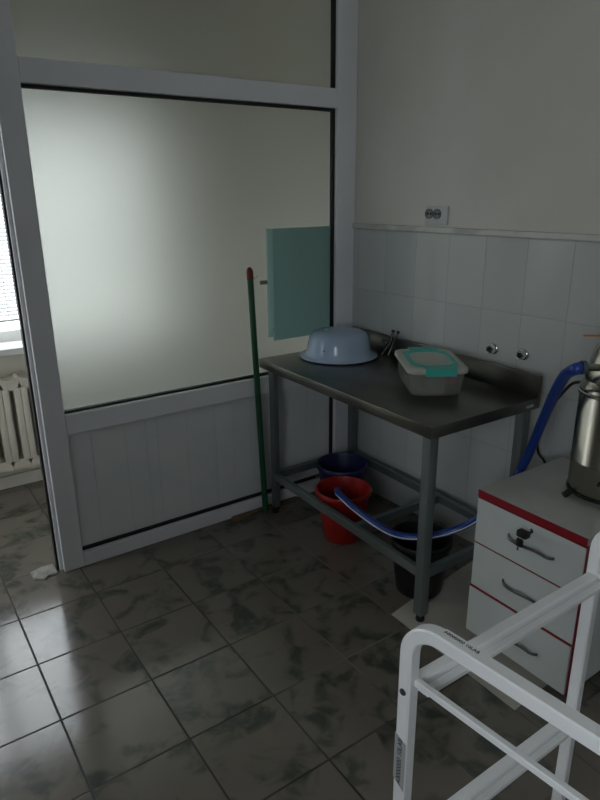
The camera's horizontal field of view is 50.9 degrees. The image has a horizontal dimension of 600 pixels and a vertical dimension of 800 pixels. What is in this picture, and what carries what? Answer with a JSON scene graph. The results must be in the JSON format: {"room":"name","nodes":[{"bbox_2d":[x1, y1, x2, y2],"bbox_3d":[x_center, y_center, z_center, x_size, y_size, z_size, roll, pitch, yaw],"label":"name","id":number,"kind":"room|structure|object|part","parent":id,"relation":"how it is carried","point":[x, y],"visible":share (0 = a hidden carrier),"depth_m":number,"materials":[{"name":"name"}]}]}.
{"room":"hospital utility room","nodes":[
{"label":"hospital utility room","id":0,"kind":"room"},
{"bbox_2d":[0,354,40,476],"bbox_3d":[-1.939,-0.889,3.051,4.700,2.950,0.215,-13,22,-33],"label":"wall","id":1,"kind":"structure","parent":0,"point":[10,364],"depth_m":3.44,"materials":[{"name":"beige paint"}]},
{"bbox_2d":[0,197,18,322],"bbox_3d":[-1.854,-0.890,3.052,2.400,1.110,0.040,-13,22,-33],"label":"window blind","id":2,"kind":"object","parent":1,"relation":"attached to","point":[9,308],"visible":0.03,"depth_m":3.35,"materials":[{"name":"white plastic"}]},
{"bbox_3d":[-1.849,-0.369,3.224,2.400,0.012,0.024,-13,22,-33],"label":"rail","id":3,"kind":"part","parent":2,"relation":"part of","materials":[{"name":"white"}]},
{"bbox_2d":[0,327,23,356],"bbox_3d":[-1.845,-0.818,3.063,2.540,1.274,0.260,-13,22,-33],"label":"windowsill","id":4,"kind":"structure","parent":1,"relation":"in","point":[10,339],"depth_m":3.46,"materials":[{"name":"white"}]},
{"bbox_3d":[-1.902,-0.859,3.136,2.440,1.240,0.060,-13,22,-33],"label":"frame","id":5,"kind":"part","parent":4,"relation":"part of","materials":[{"name":"white"}]},
{"bbox_3d":[-1.839,-0.229,3.257,2.540,0.034,0.260,-13,22,-33],"label":"sill","id":6,"kind":"part","parent":4,"relation":"part of","materials":[{"name":"white"}]},
{"bbox_2d":[0,372,39,472],"bbox_3d":[-1.703,0.218,3.349,1.388,0.657,0.098,-13,22,-33],"label":"radiator","id":7,"kind":"object","parent":1,"relation":"attached to","point":[28,456],"visible":0.26,"depth_m":3.40,"materials":[{"name":"white metal"}]},
{"bbox_2d":[0,468,42,489],"bbox_3d":[-2.023,0.545,3.302,4.300,0.070,0.020,-13,22,-33],"label":"baseboard","id":8,"kind":"structure","parent":1,"relation":"attached to","point":[25,477],"depth_m":3.58,"materials":[{"name":"beige paint"}]},
{"bbox_2d":[0,0,358,571],"bbox_3d":[-1.485,-0.560,2.040,4.235,2.950,0.070,-13,22,-33],"label":"wall","id":9,"kind":"structure","parent":0,"point":[150,150],"depth_m":2.71,"materials":[{"name":"white paint"}]},
{"bbox_3d":[-1.029,-0.662,2.339,0.100,2.950,0.070,-13,22,-33],"label":"post","id":10,"kind":"part","parent":9,"relation":"part of","materials":[{"name":"white plastic"}]},
{"bbox_3d":[-0.428,-1.723,2.450,1.399,0.835,0.006,-13,22,-33],"label":"glass pane","id":11,"kind":"part","parent":9,"relation":"part of","materials":[{"name":"grey glass"}]},
{"bbox_3d":[-0.419,-0.662,2.800,1.399,1.231,0.006,-13,22,-33],"label":"glass pane","id":12,"kind":"part","parent":9,"relation":"part of","materials":[{"name":"grey glass"}]},
{"bbox_3d":[-0.406,-0.033,2.996,1.399,0.087,0.070,-13,22,-33],"label":"rail","id":13,"kind":"part","parent":9,"relation":"part of","materials":[{"name":"white plastic"}]},
{"bbox_3d":[-0.400,0.569,3.195,1.399,0.065,0.070,-13,22,-33],"label":"rail","id":14,"kind":"part","parent":9,"relation":"part of","materials":[{"name":"white plastic"}]},
{"bbox_2d":[260,226,329,340],"bbox_3d":[-0.017,-0.572,3.106,0.416,0.536,0.018,-13,22,-33],"label":"panel","id":15,"kind":"object","parent":9,"relation":"attached to","point":[298,258],"visible":0.94,"depth_m":3.11,"materials":[{"name":"teal"}]},
{"bbox_3d":[0.209,-0.941,3.151,0.113,2.950,0.070,-13,22,-33],"label":"post","id":16,"kind":"part","parent":9,"relation":"part of","materials":[{"name":"white plastic"}]},
{"bbox_2d":[0,480,599,799],"bbox_3d":[-0.447,1.232,1.412,5.000,0.082,5.650,-13,22,-33],"label":"floor","id":17,"kind":"structure","parent":0,"point":[257,657],"depth_m":2.16,"materials":[{"name":"tile"}]},
{"bbox_2d":[30,564,58,579],"bbox_3d":[-1.115,0.751,2.746,0.103,0.011,0.111,-13,22,-33],"label":"rag","id":18,"kind":"object","parent":17,"relation":"on","point":[42,573],"visible":1,"depth_m":2.74,"materials":[{"name":"white fabric"}]},
{"bbox_2d":[246,267,267,511],"bbox_3d":[-0.205,-0.015,3.064,0.064,1.242,0.054,-13,22,-33],"label":"handle","id":19,"kind":"object","parent":17,"relation":"on","point":[249,272],"visible":1,"depth_m":3.03,"materials":[{"name":"green paint"}]},
{"bbox_2d":[231,496,296,521],"bbox_3d":[-0.167,0.562,3.283,0.415,0.018,0.052,-13,22,-33],"label":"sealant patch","id":20,"kind":"structure","parent":17,"relation":"on","point":[243,516],"depth_m":3.24,"materials":[{"name":"grey"}]},
{"bbox_2d":[315,452,367,480],"bbox_3d":[0.214,0.441,3.258,0.276,0.258,0.271,-13,22,-33],"label":"bucket","id":21,"kind":"object","parent":17,"relation":"on","point":[332,464],"visible":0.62,"depth_m":3.31,"materials":[{"name":"blue plastic"}]},
{"bbox_2d":[315,476,371,544],"bbox_3d":[0.203,0.530,2.991,0.276,0.255,0.271,-13,22,-33],"label":"bucket","id":22,"kind":"object","parent":17,"relation":"on","point":[357,490],"visible":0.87,"depth_m":2.95,"materials":[{"name":"red plastic"}]},
{"bbox_2d":[259,326,542,621],"bbox_3d":[0.367,0.239,2.842,0.580,0.899,1.154,-12,22,-32],"label":"work table","id":23,"kind":"object","parent":17,"relation":"on","point":[490,391],"visible":0.65,"depth_m":2.51,"materials":[{"name":"silver metal"}]},
{"bbox_3d":[-0.126,0.197,3.141,0.030,0.736,0.040,-12,22,-32],"label":"leg","id":24,"kind":"part","parent":23,"relation":"part of","materials":[{"name":"grey paint"}]},
{"bbox_3d":[0.079,0.336,3.330,0.460,0.038,0.025,-12,22,-32],"label":"rail","id":25,"kind":"part","parent":23,"relation":"part of","materials":[{"name":"grey metal"}]},
{"bbox_2d":[300,326,377,365],"bbox_3d":[0.188,-0.279,3.052,0.381,0.132,0.381,-13,22,-33],"label":"basin","id":26,"kind":"object","parent":23,"relation":"on","point":[331,345],"visible":1,"depth_m":2.94,"materials":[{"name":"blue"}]},
{"bbox_3d":[0.166,0.516,2.781,0.025,0.038,1.017,-12,22,-32],"label":"rail","id":27,"kind":"part","parent":23,"relation":"part of","materials":[{"name":"grey metal"}]},
{"bbox_3d":[0.285,0.107,3.402,0.040,0.736,0.040,-12,22,-32],"label":"leg","id":28,"kind":"part","parent":23,"relation":"part of","materials":[{"name":"grey paint"}]},
{"bbox_2d":[381,330,399,355],"bbox_3d":[0.431,-0.275,3.036,0.103,0.127,0.033,14,23,37],"label":"forceps","id":29,"kind":"object","parent":23,"relation":"on","point":[392,331],"visible":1,"depth_m":3.03,"materials":[{"name":"silver metal"}]},
{"bbox_3d":[0.441,0.502,2.817,0.475,0.038,0.025,-12,22,-32],"label":"rail","id":30,"kind":"part","parent":23,"relation":"part of","materials":[{"name":"grey metal"}]},
{"bbox_3d":[0.581,0.425,3.044,0.025,0.038,1.017,-12,22,-32],"label":"rail","id":31,"kind":"part","parent":23,"relation":"part of","materials":[{"name":"grey metal"}]},
{"bbox_3d":[0.458,0.468,2.303,0.040,0.736,0.040,-12,22,-32],"label":"leg","id":32,"kind":"part","parent":23,"relation":"part of","materials":[{"name":"grey paint"}]},
{"bbox_2d":[394,347,467,395],"bbox_3d":[0.526,-0.117,2.574,0.240,0.117,0.362,-1,18,-1],"label":"plastic container","id":33,"kind":"object","parent":23,"relation":"on","point":[425,371],"visible":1,"depth_m":2.44,"materials":[{"name":"white"}]},
{"bbox_2d":[398,361,463,395],"bbox_3d":[0.527,-0.106,2.577,0.218,0.092,0.323,-1,18,-1],"label":"tub","id":34,"kind":"object","parent":33,"relation":"attached to","point":[417,383],"depth_m":2.44,"materials":[{"name":"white plastic"}]},
{"bbox_3d":[0.526,-0.160,2.560,0.240,0.020,0.348,-1,18,-1],"label":"lid","id":35,"kind":"part","parent":33,"relation":"part of","materials":[{"name":"grey plastic"}]},
{"bbox_2d":[352,326,542,407],"bbox_3d":[0.599,-0.177,2.871,0.014,0.131,1.152,-12,22,-32],"label":"backsplash","id":36,"kind":"structure","parent":23,"relation":"attached to","point":[521,381],"depth_m":2.60,"materials":[{"name":"silver metal"}]},
{"bbox_3d":[0.667,0.606,2.495,0.460,0.038,0.025,-12,22,-32],"label":"rail","id":37,"kind":"part","parent":23,"relation":"part of","materials":[{"name":"grey metal"}]},
{"bbox_3d":[0.873,0.377,2.566,0.040,0.736,0.040,-12,22,-32],"label":"leg","id":38,"kind":"part","parent":23,"relation":"part of","materials":[{"name":"grey paint"}]},
{"bbox_2d":[389,520,453,598],"bbox_3d":[0.491,0.664,2.592,0.268,0.245,0.263,-13,22,-33],"label":"bucket","id":39,"kind":"object","parent":17,"relation":"on","point":[405,580],"visible":0.55,"depth_m":2.54,"materials":[{"name":"black plastic"}]},
{"bbox_2d":[393,532,599,799],"bbox_3d":[0.573,0.790,1.136,0.579,0.916,0.574,-15,23,-37],"label":"frame","id":40,"kind":"object","parent":17,"relation":"on","point":[566,725],"visible":1,"depth_m":1.10,"materials":[{"name":"grey metal"}]},
{"bbox_2d":[466,457,599,695],"bbox_3d":[0.905,0.599,2.191,0.502,0.608,0.400,-13,22,-33],"label":"base cabinet","id":41,"kind":"object","parent":17,"relation":"on","point":[506,580],"visible":0.71,"depth_m":2.04,"materials":[{"name":"white laminate"}]},
{"bbox_3d":[0.721,0.630,2.049,0.023,0.017,0.171,-13,22,-33],"label":"handle","id":42,"kind":"part","parent":41,"relation":"part of","materials":[{"name":"silver metal"}]},
{"bbox_3d":[0.724,0.794,2.123,0.016,0.183,0.397,-13,22,-33],"label":"drawer","id":43,"kind":"part","parent":41,"relation":"part of","materials":[{"name":"white laminate"}]},
{"bbox_2d":[516,528,530,549],"bbox_3d":[0.702,0.441,1.978,0.047,0.079,0.045,-13,22,-33],"label":"bunch","id":44,"kind":"object","parent":41,"relation":"hanging from","point":[522,533],"visible":1,"depth_m":1.96,"materials":[{"name":"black metal"}]},
{"bbox_3d":[0.728,0.622,2.069,0.016,0.168,0.397,-13,22,-33],"label":"drawer","id":45,"kind":"part","parent":41,"relation":"part of","materials":[{"name":"white laminate"}]},
{"bbox_3d":[0.719,0.807,2.103,0.023,0.017,0.159,-13,22,-33],"label":"handle","id":46,"kind":"part","parent":41,"relation":"part of","materials":[{"name":"silver metal"}]},
{"bbox_3d":[0.722,0.465,1.991,0.023,0.017,0.174,-13,22,-33],"label":"handle","id":47,"kind":"part","parent":41,"relation":"part of","materials":[{"name":"silver metal"}]},
{"bbox_3d":[0.726,0.459,2.016,0.016,0.165,0.397,-13,22,-33],"label":"drawer","id":48,"kind":"part","parent":41,"relation":"part of","materials":[{"name":"white laminate"}]},
{"bbox_2d":[562,335,599,504],"bbox_3d":[0.964,0.033,1.972,0.333,0.602,0.271,-1,18,-2],"label":"water distiller","id":49,"kind":"object","parent":41,"relation":"on","point":[583,480],"visible":0.94,"depth_m":1.96,"materials":[{"name":"silver metal"}]},
{"bbox_2d":[334,362,583,540],"bbox_3d":[0.549,0.183,2.469,0.384,0.969,1.189,-16,24,-39],"label":"hose","id":50,"kind":"object","parent":49,"relation":"attached to","point":[577,368],"visible":0.84,"depth_m":2.37,"materials":[{"name":"blue plastic"}]},
{"bbox_2d":[536,381,580,463],"bbox_3d":[0.939,0.150,2.308,0.078,0.555,0.340,3,18,9],"label":"power cable","id":51,"kind":"object","parent":49,"relation":"hanging from","point":[569,385],"visible":0.43,"depth_m":2.17,"materials":[{"name":"black plastic"}]},
{"bbox_3d":[1.001,-0.046,1.955,0.246,0.032,0.246,-13,22,-33],"label":"lid","id":52,"kind":"part","parent":49,"relation":"part of","materials":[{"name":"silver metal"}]},
{"bbox_3d":[0.896,-0.194,1.903,0.083,0.008,0.008,-1,18,-2],"label":"lever","id":53,"kind":"part","parent":49,"relation":"part of","materials":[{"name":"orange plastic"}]},
{"bbox_2d":[352,0,599,542],"bbox_3d":[1.563,-0.454,1.635,0.121,2.950,4.700,-14,22,-35],"label":"wall","id":54,"kind":"structure","parent":0,"point":[488,111],"depth_m":2.58,"materials":[{"name":"white paint"}]},
{"bbox_2d":[425,206,448,224],"bbox_3d":[0.594,-0.804,2.748,0.019,0.078,0.124,-14,22,-35],"label":"power socket","id":55,"kind":"object","parent":54,"relation":"attached to","point":[434,215],"visible":1,"depth_m":2.74,"materials":[{"name":"grey plastic"}]},
{"bbox_2d":[425,209,432,218],"bbox_3d":[0.567,-0.818,2.770,0.007,0.043,0.043,-14,22,-35],"label":"outlet","id":56,"kind":"object","parent":55,"relation":"attached to","point":[429,212],"depth_m":2.77,"materials":[{"name":"white plastic"}]},
{"bbox_2d":[433,209,440,218],"bbox_3d":[0.594,-0.807,2.736,0.007,0.043,0.043,-14,22,-35],"label":"outlet","id":57,"kind":"object","parent":55,"relation":"attached to","point":[436,212],"depth_m":2.74,"materials":[{"name":"white plastic"}]},
{"bbox_2d":[352,223,599,241],"bbox_3d":[1.545,-0.365,1.582,0.020,0.024,4.200,-14,22,-35],"label":"trim","id":58,"kind":"structure","parent":54,"relation":"attached to","point":[488,232],"depth_m":2.55,"materials":[{"name":"grey tile"}]},
{"bbox_2d":[486,343,498,353],"bbox_3d":[0.802,-0.213,2.639,0.030,0.048,0.048,-14,22,-35],"label":"pipe stub","id":59,"kind":"object","parent":54,"relation":"attached to","point":[493,348],"visible":1,"depth_m":2.63,"materials":[{"name":"silver metal"}]},
{"bbox_2d":[516,349,528,359],"bbox_3d":[0.889,-0.181,2.530,0.030,0.048,0.048,-14,22,-35],"label":"pipe stub","id":60,"kind":"object","parent":54,"relation":"attached to","point":[523,354],"visible":1,"depth_m":2.52,"materials":[{"name":"silver metal"}]}
]}

